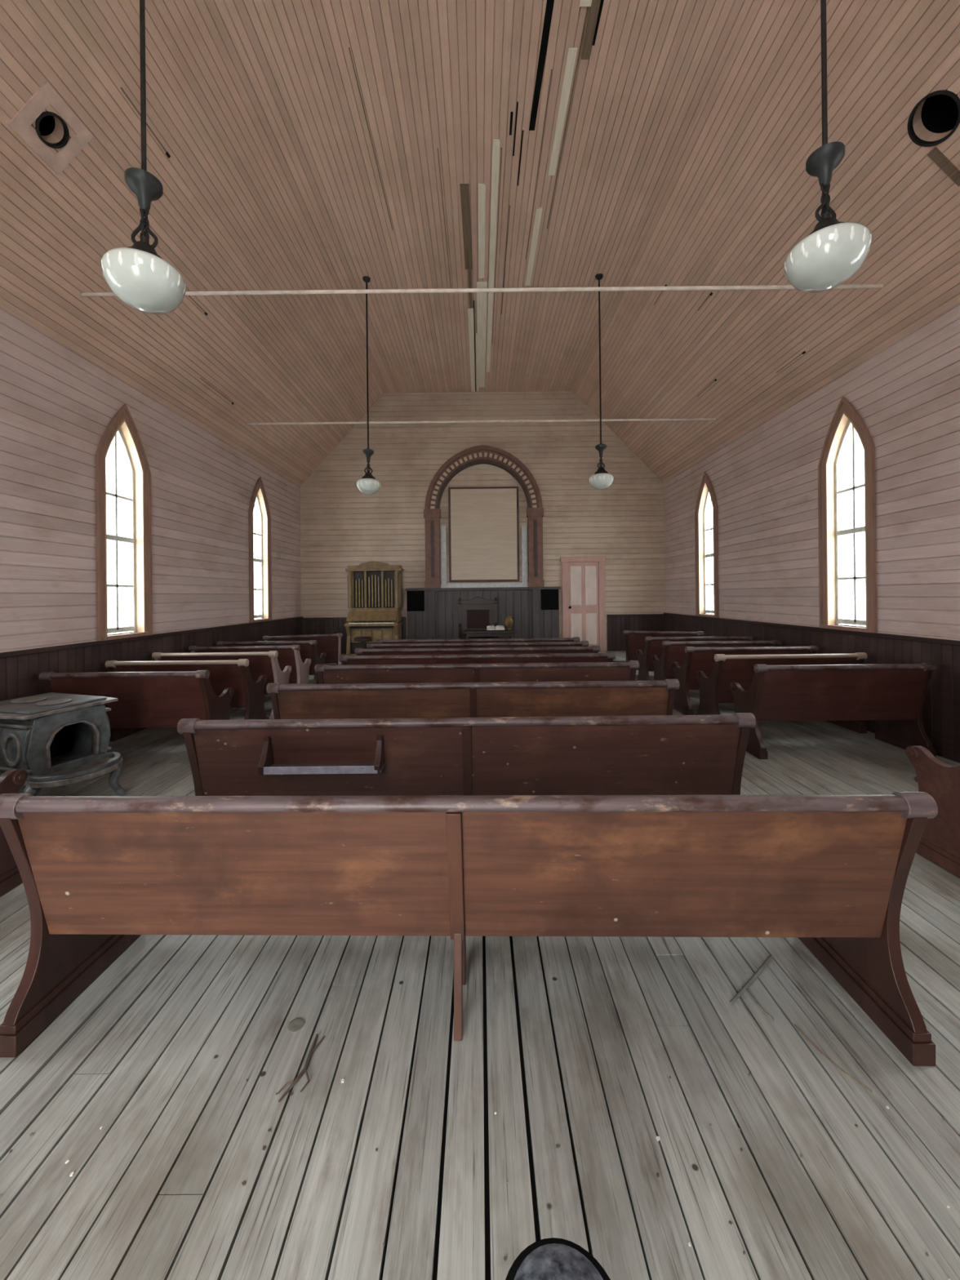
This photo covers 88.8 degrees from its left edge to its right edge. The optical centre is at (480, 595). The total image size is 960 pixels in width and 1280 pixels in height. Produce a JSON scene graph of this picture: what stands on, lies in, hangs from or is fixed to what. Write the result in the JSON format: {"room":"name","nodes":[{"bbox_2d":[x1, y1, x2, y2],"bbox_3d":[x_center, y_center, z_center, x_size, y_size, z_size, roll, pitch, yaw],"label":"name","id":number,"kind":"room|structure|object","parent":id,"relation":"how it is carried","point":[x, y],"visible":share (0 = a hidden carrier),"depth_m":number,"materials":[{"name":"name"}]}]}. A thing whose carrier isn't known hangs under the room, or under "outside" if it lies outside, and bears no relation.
{"room":"church","nodes":[
{"label":"church","id":0,"kind":"room"},
{"bbox_2d":[0,306,301,652],"bbox_3d":[-4.431,-0.584,5.050,0.150,4.500,13.700,-1,0,0],"label":"wall","id":1,"kind":"structure","parent":0,"point":[57,405],"depth_m":5.48,"materials":[{"name":"beige wood"}]},
{"bbox_2d":[95,404,152,640],"bbox_3d":[-4.405,-0.906,5.985,0.210,2.855,0.890,-1,0,0],"label":"window","id":2,"kind":"structure","parent":1,"relation":"in","point":[122,426],"depth_m":6.17,"materials":[{"name":"paint"}]},
{"bbox_2d":[0,618,302,701],"bbox_3d":[-4.326,1.115,5.050,0.025,1.100,13.700,-1,0,0],"label":"wainscoting","id":3,"kind":"structure","parent":1,"relation":"attached to","point":[19,674],"depth_m":5.61,"materials":[{"name":"brown wood"}]},
{"bbox_2d":[0,616,302,657],"bbox_3d":[-4.320,0.543,5.050,0.050,0.045,13.700,-1,0,0],"label":"trim","id":4,"kind":"structure","parent":1,"relation":"attached to","point":[2,655],"depth_m":5.78,"materials":[{"name":"brown wood"}]},
{"bbox_2d":[248,476,271,622],"bbox_3d":[-4.405,-0.906,9.670,0.210,2.855,0.890,-1,0,0],"label":"window","id":5,"kind":"structure","parent":1,"relation":"in","point":[259,496],"depth_m":9.95,"materials":[{"name":"paint"}]},
{"bbox_2d":[0,0,382,486],"bbox_3d":[-3.360,-3.866,5.050,2.240,2.442,13.700,-1,0,0],"label":"slope","id":6,"kind":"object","parent":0,"point":[224,217],"visible":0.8,"depth_m":5.04,"materials":[{"name":"beige wood"}]},
{"bbox_2d":[7,80,93,174],"bbox_3d":[-3.503,-3.784,3.910,0.491,0.488,0.440,-1,0,0],"label":"vent plate","id":7,"kind":"object","parent":6,"relation":"on","point":[45,123],"visible":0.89,"depth_m":3.91,"materials":[{"name":"metal"}]},
{"bbox_2d":[120,87,170,158],"bbox_3d":[-2.977,-4.201,4.380,0.021,0.023,0.640,-1,0,0],"label":"ceiling gap","id":8,"kind":"structure","parent":6,"relation":"attached to","point":[122,90],"depth_m":4.41,"materials":[{"name":"brown wood"}]},
{"bbox_2d":[188,295,207,315],"bbox_3d":[-3.510,-3.604,5.846,0.021,0.023,0.909,-1,0,0],"label":"ceiling gap","id":9,"kind":"structure","parent":6,"relation":"attached to","point":[205,313],"depth_m":6.15,"materials":[{"name":"black"}]},
{"bbox_2d":[200,377,234,404],"bbox_3d":[-3.976,-3.082,7.431,0.021,0.023,0.938,-1,0,0],"label":"ceiling gap","id":10,"kind":"structure","parent":6,"relation":"attached to","point":[233,403],"depth_m":7.42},
{"bbox_2d":[195,0,750,393],"bbox_3d":[-0.052,-4.990,5.050,4.600,0.120,13.700,-1,0,0],"label":"ceiling","id":11,"kind":"structure","parent":0,"point":[449,77],"depth_m":5.36,"materials":[{"name":"beige wood"}]},
{"bbox_2d":[101,0,185,314],"bbox_3d":[-1.794,-3.216,2.600,0.374,3.390,0.374,-1,0,0],"label":"pendant lamp","id":12,"kind":"object","parent":11,"relation":"hanging from","point":[135,274],"visible":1,"depth_m":2.55,"materials":[{"name":"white glass"}]},
{"bbox_2d":[356,275,380,494],"bbox_3d":[-1.744,-3.237,7.600,0.374,3.350,0.374,-1,0,0],"label":"pendant lamp","id":13,"kind":"object","parent":11,"relation":"hanging from","point":[368,484],"visible":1,"depth_m":7.56,"materials":[{"name":"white glass"}]},
{"bbox_2d":[348,47,392,230],"bbox_3d":[-1.177,-4.916,5.500,0.010,0.005,2.200,-1,0,0],"label":"ceiling gap","id":14,"kind":"structure","parent":11,"relation":"attached to","point":[348,47],"depth_m":5.16,"materials":[{"name":"brown wood"}]},
{"bbox_2d":[437,148,451,288],"bbox_3d":[-0.467,-4.924,6.650,0.010,0.005,2.500,-1,0,0],"label":"ceiling gap","id":15,"kind":"structure","parent":11,"relation":"attached to","point":[437,148],"depth_m":6.28,"materials":[{"name":"brown wood"}]},
{"bbox_2d":[459,183,472,269],"bbox_3d":[-0.177,-4.926,6.635,0.130,0.007,1.530,-1,0,0],"label":"ceiling gap","id":16,"kind":"structure","parent":11,"relation":"in","point":[464,188],"depth_m":6.50,"materials":[{"name":"brown wood"}]},
{"bbox_2d":[467,269,472,307],"bbox_3d":[-0.157,-4.926,8.700,0.050,0.007,2.600,-1,0,0],"label":"ceiling gap","id":17,"kind":"structure","parent":11,"relation":"in","point":[468,270],"depth_m":7.78,"materials":[{"name":"brown wood"}]},
{"bbox_2d":[467,307,475,391],"bbox_3d":[-0.162,-4.922,10.125,0.100,0.015,3.450,-1,0,0],"label":"ceiling lath","id":18,"kind":"structure","parent":11,"relation":"attached to","point":[470,310],"depth_m":9.67,"materials":[{"name":"beige wood"}]},
{"bbox_2d":[473,300,475,391],"bbox_3d":[-0.104,-4.921,10.000,0.015,0.019,3.600,-1,0,0],"label":"ceiling gap","id":19,"kind":"structure","parent":11,"relation":"in","point":[473,300],"depth_m":9.55,"materials":[{"name":"black"}]},
{"bbox_2d":[475,332,478,391],"bbox_3d":[-0.057,-4.920,10.500,0.050,0.021,2.600,-1,0,0],"label":"ceiling lath","id":20,"kind":"structure","parent":11,"relation":"attached to","point":[477,334],"depth_m":10.18,"materials":[{"name":"beige wood"}]},
{"bbox_2d":[478,183,485,278],"bbox_3d":[0.023,-4.924,6.735,0.090,0.015,1.730,-1,0,0],"label":"ceiling lath","id":21,"kind":"structure","parent":11,"relation":"attached to","point":[482,187],"depth_m":6.58,"materials":[{"name":"beige wood"}]},
{"bbox_2d":[476,281,487,387],"bbox_3d":[0.033,-4.926,9.650,0.170,0.011,3.900,-1,0,0],"label":"ceiling lath","id":22,"kind":"structure","parent":11,"relation":"attached to","point":[482,297],"depth_m":9.04,"materials":[{"name":"beige wood"}]},
{"bbox_2d":[486,138,500,372],"bbox_3d":[0.178,-4.926,8.050,0.080,0.015,5.500,-1,0,0],"label":"ceiling lath","id":23,"kind":"structure","parent":11,"relation":"attached to","point":[495,146],"depth_m":6.68,"materials":[{"name":"beige wood"}]},
{"bbox_2d":[492,147,502,338],"bbox_3d":[0.238,-4.931,7.500,0.010,0.005,4.200,-1,0,0],"label":"ceiling gap","id":24,"kind":"structure","parent":11,"relation":"in","point":[501,148],"depth_m":6.64,"materials":[{"name":"brown wood"}]},
{"bbox_2d":[501,204,510,314],"bbox_3d":[0.376,-4.933,7.400,0.015,0.005,2.400,-1,0,0],"label":"ceiling gap","id":25,"kind":"structure","parent":11,"relation":"in","point":[509,205],"depth_m":7.06,"materials":[{"name":"brown wood"}]},
{"bbox_2d":[509,111,513,135],"bbox_3d":[0.326,-4.932,5.125,0.025,0.005,0.250,-1,0,0],"label":"ceiling gap","id":26,"kind":"structure","parent":11,"relation":"in","point":[511,114],"depth_m":5.12,"materials":[{"name":"black"}]},
{"bbox_2d":[512,102,518,155],"bbox_3d":[0.376,-4.933,5.200,0.015,0.005,0.600,-1,0,0],"label":"ceiling gap","id":27,"kind":"structure","parent":11,"relation":"in","point":[517,102],"depth_m":5.17,"materials":[{"name":"black"}]},
{"bbox_2d":[517,130,523,186],"bbox_3d":[0.456,-4.934,5.550,0.015,0.005,0.700,-1,0,0],"label":"ceiling gap","id":28,"kind":"structure","parent":11,"relation":"in","point":[522,131],"depth_m":5.52,"materials":[{"name":"black"}]},
{"bbox_2d":[524,207,542,285],"bbox_3d":[0.758,-4.932,7.020,0.080,0.015,1.560,-1,0,0],"label":"ceiling lath","id":29,"kind":"structure","parent":11,"relation":"attached to","point":[539,210],"depth_m":6.88,"materials":[{"name":"beige wood"}]},
{"bbox_2d":[525,69,551,259],"bbox_3d":[0.673,-4.936,5.900,0.010,0.005,2.600,-1,0,0],"label":"ceiling gap","id":30,"kind":"structure","parent":11,"relation":"in","point":[551,69],"depth_m":5.48,"materials":[{"name":"brown wood"}]},
{"bbox_2d":[528,0,554,130],"bbox_3d":[0.578,-4.935,4.300,0.120,0.005,1.800,-1,0,0],"label":"ceiling gap","id":31,"kind":"structure","parent":11,"relation":"in","point":[549,6],"depth_m":4.53,"materials":[{"name":"black"}]},
{"bbox_2d":[547,47,577,175],"bbox_3d":[0.838,-4.933,5.085,0.080,0.015,1.330,-1,0,0],"label":"ceiling lath","id":32,"kind":"structure","parent":11,"relation":"attached to","point":[571,54],"depth_m":4.95,"materials":[{"name":"beige wood"}]},
{"bbox_2d":[546,6,588,228],"bbox_3d":[0.906,-4.938,5.300,0.015,0.005,2.600,-1,0,0],"label":"ceiling gap","id":33,"kind":"structure","parent":11,"relation":"in","point":[587,9],"depth_m":4.93,"materials":[{"name":"wood"}]},
{"bbox_2d":[578,0,591,6],"bbox_3d":[0.878,-4.933,3.850,0.100,0.015,0.500,-1,0,0],"label":"ceiling lath","id":34,"kind":"structure","parent":11,"relation":"attached to","point":[582,2],"depth_m":4.08,"materials":[{"name":"beige wood"}]},
{"bbox_2d":[581,0,600,59],"bbox_3d":[0.963,-4.931,4.200,0.070,0.021,0.600,-1,0,0],"label":"ceiling lath","id":35,"kind":"structure","parent":11,"relation":"attached to","point":[594,7],"depth_m":4.26,"materials":[{"name":"brown wood"}]},
{"bbox_2d":[591,0,604,45],"bbox_3d":[1.018,-4.939,4.150,0.020,0.005,0.500,-1,0,0],"label":"ceiling gap","id":36,"kind":"structure","parent":11,"relation":"in","point":[602,2],"depth_m":4.22,"materials":[{"name":"black"}]},
{"bbox_2d":[589,273,613,489],"bbox_3d":[1.866,-3.295,7.600,0.374,3.310,0.374,-1,0,0],"label":"pendant lamp","id":37,"kind":"object","parent":11,"relation":"hanging from","point":[601,479],"visible":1,"depth_m":7.56,"materials":[{"name":"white glass"}]},
{"bbox_2d":[784,0,871,293],"bbox_3d":[1.786,-3.279,2.550,0.374,3.340,0.374,-1,0,0],"label":"pendant lamp","id":38,"kind":"object","parent":11,"relation":"hanging from","point":[834,251],"visible":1,"depth_m":2.50,"materials":[{"name":"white glass"}]},
{"bbox_2d":[0,670,959,1279],"bbox_3d":[0.093,1.679,5.050,8.850,0.120,13.700,-1,0,0],"label":"floor","id":39,"kind":"structure","parent":0,"point":[575,1043],"depth_m":1.55,"materials":[{"name":"grey wood"}]},
{"bbox_2d":[0,768,27,897],"bbox_3d":[-3.398,1.197,2.583,1.590,0.918,0.653,-1,0,0],"label":"pew","id":40,"kind":"object","parent":39,"relation":"on","point":[11,780],"visible":0.64,"depth_m":2.74,"materials":[{"name":"brown wood"}]},
{"bbox_2d":[0,692,126,795],"bbox_3d":[-3.317,1.234,3.791,1.044,0.832,0.708,-1,0,18],"label":"stove","id":41,"kind":"object","parent":39,"relation":"on","point":[60,739],"visible":0.96,"depth_m":3.66,"materials":[{"name":"grey metal"}]},
{"bbox_2d":[38,670,234,728],"bbox_3d":[-3.454,1.197,5.053,1.620,0.918,0.653,-1,0,0],"label":"pew","id":42,"kind":"object","parent":39,"relation":"on","point":[145,699],"visible":0.61,"depth_m":4.80,"materials":[{"name":"brown wood"}]},
{"bbox_2d":[105,658,269,741],"bbox_3d":[-3.452,1.197,5.883,1.620,0.918,0.653,-1,0,0],"label":"pew","id":43,"kind":"object","parent":39,"relation":"on","point":[248,694],"visible":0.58,"depth_m":5.62,"materials":[{"name":"brown wood"}]},
{"bbox_2d":[151,650,291,719],"bbox_3d":[-3.455,1.197,6.684,1.620,0.918,0.653,-1,0,0],"label":"pew","id":44,"kind":"object","parent":39,"relation":"on","point":[264,663],"visible":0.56,"depth_m":6.40,"materials":[{"name":"brown wood"}]},
{"bbox_2d":[188,644,311,684],"bbox_3d":[-3.453,1.197,7.484,1.620,0.918,0.653,-1,0,0],"label":"pew","id":45,"kind":"object","parent":39,"relation":"on","point":[288,655],"visible":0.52,"depth_m":7.21,"materials":[{"name":"brown wood"}]},
{"bbox_2d":[216,640,326,684],"bbox_3d":[-3.451,1.197,8.233,1.620,0.918,0.653,-1,0,0],"label":"pew","id":46,"kind":"object","parent":39,"relation":"on","point":[308,650],"visible":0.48,"depth_m":7.94,"materials":[{"name":"brown wood"}]},
{"bbox_2d":[287,1017,304,1032],"bbox_3d":[-0.696,1.625,1.851,0.060,0.006,0.060,-1,0,0],"label":"lid","id":47,"kind":"object","parent":39,"relation":"on","point":[296,1024],"visible":1,"depth_m":1.85,"materials":[{"name":"grey metal"}]},
{"bbox_2d":[277,1033,324,1102],"bbox_3d":[-0.596,1.618,1.678,0.078,0.011,0.243,-1,0,15],"label":"twig","id":48,"kind":"object","parent":39,"relation":"on","point":[313,1048],"visible":1,"depth_m":1.65,"materials":[{"name":"brown wood"}]},
{"bbox_2d":[262,633,342,665],"bbox_3d":[-3.394,1.197,9.413,1.410,0.918,0.653,-1,0,-22],"label":"pew","id":49,"kind":"object","parent":39,"relation":"on","point":[329,644],"visible":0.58,"depth_m":9.32,"materials":[{"name":"brown wood"}]},
{"bbox_2d":[177,712,755,795],"bbox_3d":[-0.073,1.162,3.100,3.340,0.918,0.720,-1,0,0],"label":"pew","id":50,"kind":"object","parent":39,"relation":"on","point":[645,754],"visible":0.8,"depth_m":2.88,"materials":[{"name":"wood"}]},
{"bbox_2d":[0,791,937,1066],"bbox_3d":[-0.082,1.162,2.018,3.310,0.918,0.653,-1,0,1],"label":"pew","id":51,"kind":"object","parent":39,"relation":"on","point":[99,874],"visible":1,"depth_m":1.78,"materials":[{"name":"brown wood"}]},
{"bbox_2d":[266,679,679,719],"bbox_3d":[-0.053,1.162,4.284,3.360,0.918,0.653,-1,0,0],"label":"pew","id":52,"kind":"object","parent":39,"relation":"on","point":[655,697],"visible":0.61,"depth_m":4.01,"materials":[{"name":"brown wood"}]},
{"bbox_2d":[0,1072,950,1279],"bbox_3d":[0.169,1.617,1.324,3.285,0.003,0.649,-1,0,0],"label":"crumbs","id":53,"kind":"object","parent":39,"relation":"on","point":[657,1138],"visible":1,"depth_m":1.43,"materials":[{"name":"paper"}]},
{"bbox_2d":[314,661,639,684],"bbox_3d":[-0.028,1.161,5.383,3.370,0.918,0.653,-1,0,0],"label":"pew","id":54,"kind":"object","parent":39,"relation":"on","point":[580,671],"visible":0.41,"depth_m":5.10,"materials":[{"name":"brown wood"}]},
{"bbox_2d":[338,652,616,665],"bbox_3d":[-0.028,1.161,6.184,3.330,0.918,0.653,-1,0,0],"label":"pew","id":55,"kind":"object","parent":39,"relation":"on","point":[344,660],"visible":0.29,"depth_m":5.89,"materials":[{"name":"brown wood"}]},
{"bbox_2d":[354,645,600,655],"bbox_3d":[-0.028,1.161,6.934,3.330,0.918,0.653,-1,0,0],"label":"pew","id":56,"kind":"object","parent":39,"relation":"on","point":[593,649],"visible":0.3,"depth_m":6.63,"materials":[{"name":"brown wood"}]},
{"bbox_2d":[366,640,589,648],"bbox_3d":[-0.028,1.161,7.633,3.330,0.918,0.653,-1,0,0],"label":"pew","id":57,"kind":"object","parent":39,"relation":"on","point":[583,643],"visible":0.27,"depth_m":7.32,"materials":[{"name":"brown wood"}]},
{"bbox_2d":[375,636,580,643],"bbox_3d":[-0.028,1.161,8.284,3.330,0.918,0.653,-1,0,0],"label":"pew","id":58,"kind":"object","parent":39,"relation":"on","point":[575,638],"visible":0.23,"depth_m":7.97,"materials":[{"name":"brown wood"}]},
{"bbox_2d":[324,650,638,670],"bbox_3d":[0.091,1.504,11.085,8.750,0.230,1.570,-1,0,0],"label":"chancel platform","id":59,"kind":"object","parent":39,"relation":"on","point":[620,656],"visible":0.02,"depth_m":10.66,"materials":[{"name":"wood"}]},
{"bbox_2d":[353,636,371,655],"bbox_3d":[-2.538,1.153,10.620,0.382,0.512,0.382,-1,0,0],"label":"stool","id":60,"kind":"object","parent":59,"relation":"on","point":[362,639],"visible":0.54,"depth_m":10.50,"materials":[{"name":"brown wood"}]},
{"bbox_2d":[344,560,404,655],"bbox_3d":[-2.437,0.316,11.270,1.280,2.200,0.660,-1,0,0],"label":"pipe organ","id":61,"kind":"object","parent":59,"relation":"on","point":[375,599],"visible":0.9,"depth_m":11.25,"materials":[{"name":"brown wood"}]},
{"bbox_2d":[457,596,497,639],"bbox_3d":[-0.043,0.711,11.202,0.930,1.359,0.552,-1,0,0],"label":"chair","id":62,"kind":"object","parent":59,"relation":"on","point":[477,612],"visible":0.7,"depth_m":11.40,"materials":[{"name":"brown wood"}]},
{"bbox_2d":[463,629,515,639],"bbox_3d":[0.211,1.078,10.650,1.100,0.620,0.500,-1,0,0],"label":"table","id":63,"kind":"object","parent":59,"relation":"on","point":[474,633],"visible":0.52,"depth_m":10.45,"materials":[{"name":"brown wood"}]},
{"bbox_2d":[486,625,505,631],"bbox_3d":[0.337,0.709,10.601,0.400,0.098,0.276,-1,0,0],"label":"open book","id":64,"kind":"object","parent":63,"relation":"on","point":[490,628],"visible":1,"depth_m":10.53,"materials":[{"name":"paper"}]},
{"bbox_2d":[504,616,513,630],"bbox_3d":[0.626,0.612,10.650,0.200,0.300,0.200,-1,0,0],"label":"brass urn","id":65,"kind":"object","parent":63,"relation":"on","point":[508,621],"visible":1,"depth_m":10.59,"materials":[{"name":"gold metal"}]},
{"bbox_2d":[505,1237,610,1279],"bbox_3d":[0.140,1.399,0.820,0.320,0.440,0.320,-1,0,0],"label":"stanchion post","id":66,"kind":"object","parent":39,"relation":"on","point":[553,1258],"visible":1,"depth_m":0.88,"materials":[{"name":"metal"}]},
{"bbox_2d":[622,630,703,662],"bbox_3d":[3.518,1.124,9.413,1.410,0.918,0.653,-1,0,22],"label":"pew","id":67,"kind":"object","parent":39,"relation":"on","point":[634,640],"visible":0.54,"depth_m":9.32,"materials":[{"name":"brown wood"}]},
{"bbox_2d":[635,635,752,680],"bbox_3d":[3.554,1.124,8.233,1.730,0.918,0.653,-1,0,0],"label":"pew","id":68,"kind":"object","parent":39,"relation":"on","point":[653,646],"visible":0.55,"depth_m":7.97,"materials":[{"name":"brown wood"}]},
{"bbox_2d":[651,640,781,679],"bbox_3d":[3.551,1.124,7.484,1.730,0.918,0.653,-1,0,0],"label":"pew","id":69,"kind":"object","parent":39,"relation":"on","point":[673,651],"visible":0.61,"depth_m":7.20,"materials":[{"name":"brown wood"}]},
{"bbox_2d":[671,645,818,715],"bbox_3d":[3.553,1.124,6.684,1.730,0.918,0.653,-1,0,0],"label":"pew","id":70,"kind":"object","parent":39,"relation":"on","point":[696,659],"visible":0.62,"depth_m":6.42,"materials":[{"name":"brown wood"}]},
{"bbox_2d":[728,955,773,1021],"bbox_3d":[1.175,1.599,1.995,0.389,0.015,0.144,-1,0,-40],"label":"stick","id":71,"kind":"object","parent":39,"relation":"on","point":[753,978],"visible":1,"depth_m":1.99,"materials":[{"name":"grey wood"}]},
{"bbox_2d":[694,652,867,733],"bbox_3d":[3.549,1.124,5.883,1.730,0.918,0.653,-1,0,-1],"label":"pew","id":72,"kind":"object","parent":39,"relation":"on","point":[715,689],"visible":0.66,"depth_m":5.61,"materials":[{"name":"brown wood"}]},
{"bbox_2d":[729,662,936,759],"bbox_3d":[3.554,1.124,5.053,1.730,0.918,0.653,-1,0,1],"label":"pew","id":73,"kind":"object","parent":39,"relation":"on","point":[895,694],"visible":0.96,"depth_m":4.83,"materials":[{"name":"brown wood"}]},
{"bbox_2d":[794,1024,872,1092],"bbox_3d":[1.209,1.599,1.698,0.023,0.005,0.263,-1,0,-20],"label":"wire","id":74,"kind":"object","parent":39,"relation":"on","point":[795,1025],"visible":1,"depth_m":1.68,"materials":[{"name":"grey metal"}]},
{"bbox_2d":[905,746,959,878],"bbox_3d":[3.492,1.125,2.833,1.650,0.918,0.653,-1,0,0],"label":"pew","id":75,"kind":"object","parent":39,"relation":"on","point":[940,841],"visible":0.69,"depth_m":2.88,"materials":[{"name":"brown wood"}]},
{"bbox_2d":[299,391,666,651],"bbox_3d":[0.056,-1.781,11.975,9.150,6.800,0.150,-1,0,0],"label":"wall","id":76,"kind":"structure","parent":0,"point":[342,526],"depth_m":11.90,"materials":[{"name":"beige wood"}]},
{"bbox_2d":[302,617,406,653],"bbox_3d":[-3.050,0.987,11.887,2.520,0.870,0.025,-1,0,0],"label":"wainscoting","id":77,"kind":"structure","parent":76,"relation":"attached to","point":[309,627],"depth_m":11.87,"materials":[{"name":"brown wood"}]},
{"bbox_2d":[302,616,405,619],"bbox_3d":[-3.044,0.559,11.875,2.500,0.045,0.050,-1,0,0],"label":"trim","id":78,"kind":"structure","parent":76,"relation":"attached to","point":[402,617],"depth_m":11.85,"materials":[{"name":"brown wood"}]},
{"bbox_2d":[405,586,559,639],"bbox_3d":[0.076,0.604,11.810,3.720,1.570,0.180,-1,0,0],"label":"wainscot","id":79,"kind":"structure","parent":76,"relation":"attached to","point":[433,613],"depth_m":11.78,"materials":[{"name":"grey wood"}]},
{"bbox_2d":[423,444,544,588],"bbox_3d":[0.090,-1.901,11.820,2.880,3.440,0.160,-1,0,0],"label":"arch","id":80,"kind":"object","parent":76,"relation":"attached to","point":[484,521],"depth_m":11.83,"materials":[{"name":"brown wood"}]},
{"bbox_2d":[560,556,605,651],"bbox_3d":[2.507,0.218,11.850,1.090,2.288,0.100,-1,0,0],"label":"door","id":81,"kind":"structure","parent":76,"relation":"in","point":[583,578],"depth_m":11.86,"materials":[{"name":"pink paint"}]},
{"bbox_2d":[607,613,663,616],"bbox_3d":[3.770,0.488,11.875,1.370,0.045,0.050,-1,0,0],"label":"trim","id":82,"kind":"structure","parent":76,"relation":"attached to","point":[634,615],"depth_m":11.85,"materials":[{"name":"brown wood"}]},
{"bbox_2d":[607,614,664,651],"bbox_3d":[3.785,0.915,11.887,1.390,0.870,0.025,-1,0,0],"label":"wainscoting","id":83,"kind":"structure","parent":76,"relation":"attached to","point":[616,625],"depth_m":11.87,"materials":[{"name":"brown wood"}]},
{"bbox_2d":[573,0,959,482],"bbox_3d":[3.349,-3.936,5.050,2.391,2.441,13.700,-1,0,0],"label":"slope","id":84,"kind":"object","parent":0,"point":[739,195],"visible":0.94,"depth_m":5.17,"materials":[{"name":"beige wood"}]},
{"bbox_2d":[246,417,716,425],"bbox_3d":[0.018,-3.030,8.550,8.200,0.036,0.034,-1,0,0],"label":"rod","id":85,"kind":"object","parent":84,"relation":"attached to","point":[680,419],"visible":1,"depth_m":8.54,"materials":[{"name":"metal"}]},
{"bbox_2d":[80,284,884,296],"bbox_3d":[0.018,-3.080,4.950,8.100,0.036,0.034,-1,0,0],"label":"rod","id":86,"kind":"object","parent":84,"relation":"attached to","point":[841,286],"visible":1,"depth_m":4.94,"materials":[{"name":"metal"}]},
{"bbox_2d":[697,292,712,311],"bbox_3d":[3.127,-4.071,6.810,0.022,0.022,0.420,-1,0,0],"label":"ceiling gap","id":87,"kind":"structure","parent":84,"relation":"attached to","point":[711,293],"depth_m":6.76,"materials":[{"name":"black"}]},
{"bbox_2d":[697,378,716,396],"bbox_3d":[3.763,-3.434,8.143,0.022,0.022,0.685,-1,0,0],"label":"ceiling gap","id":88,"kind":"structure","parent":84,"relation":"attached to","point":[715,380],"depth_m":8.08,"materials":[{"name":"black"}]},
{"bbox_2d":[776,351,805,373],"bbox_3d":[4.116,-3.080,6.495,0.022,0.022,0.590,-1,0,0],"label":"ceiling gap","id":89,"kind":"structure","parent":84,"relation":"attached to","point":[804,352],"depth_m":6.43,"materials":[{"name":"black"}]},
{"bbox_2d":[907,89,959,146],"bbox_3d":[3.633,-3.799,3.790,0.503,0.503,0.360,-1,0,0],"label":"stovepipe hole","id":90,"kind":"object","parent":84,"relation":"attached to","point":[940,110],"visible":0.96,"depth_m":3.93,"materials":[{"name":"metal"}]},
{"bbox_2d":[927,146,959,186],"bbox_3d":[3.750,-3.436,3.930,0.266,0.271,0.060,-1,0,0],"label":"board","id":91,"kind":"object","parent":84,"relation":"attached to","point":[935,155],"visible":1,"depth_m":3.93,"materials":[{"name":"brown wood"}]},
{"bbox_2d":[663,302,959,640],"bbox_3d":[4.568,-0.678,5.050,0.150,4.500,13.700,-1,0,0],"label":"wall","id":92,"kind":"structure","parent":0,"point":[764,482],"depth_m":5.71,"materials":[{"name":"wood"}]},
{"bbox_2d":[694,471,719,617],"bbox_3d":[4.535,-1.000,9.670,0.210,2.855,0.890,-1,0,0],"label":"window","id":93,"kind":"structure","parent":92,"relation":"in","point":[706,491],"depth_m":9.95,"materials":[{"name":"paint"}]},
{"bbox_2d":[663,613,959,645],"bbox_3d":[4.480,0.451,5.050,0.050,0.045,13.700,-1,0,0],"label":"trim","id":94,"kind":"structure","parent":92,"relation":"attached to","point":[946,642],"depth_m":6.00,"materials":[{"name":"brown wood"}]},
{"bbox_2d":[664,614,959,763],"bbox_3d":[4.498,1.023,5.050,0.025,1.100,13.700,-1,0,0],"label":"wainscoting","id":95,"kind":"structure","parent":92,"relation":"attached to","point":[941,705],"depth_m":5.29,"materials":[{"name":"brown wood"}]},
{"bbox_2d":[817,396,878,632],"bbox_3d":[4.535,-1.000,5.985,0.210,2.855,0.890,-1,0,0],"label":"window","id":96,"kind":"structure","parent":92,"relation":"in","point":[846,418],"depth_m":6.16,"materials":[{"name":"paint"}]},
{"label":"outside","id":97,"kind":"structure","parent":0,"visible":0},
{"bbox_2d":[107,604,866,634],"bbox_3d":[0.021,2.020,5.000,120.000,0.200,130.000,-1,0,0],"label":"ground","id":98,"kind":"structure","parent":97,"point":[847,611],"depth_m":44.45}
]}

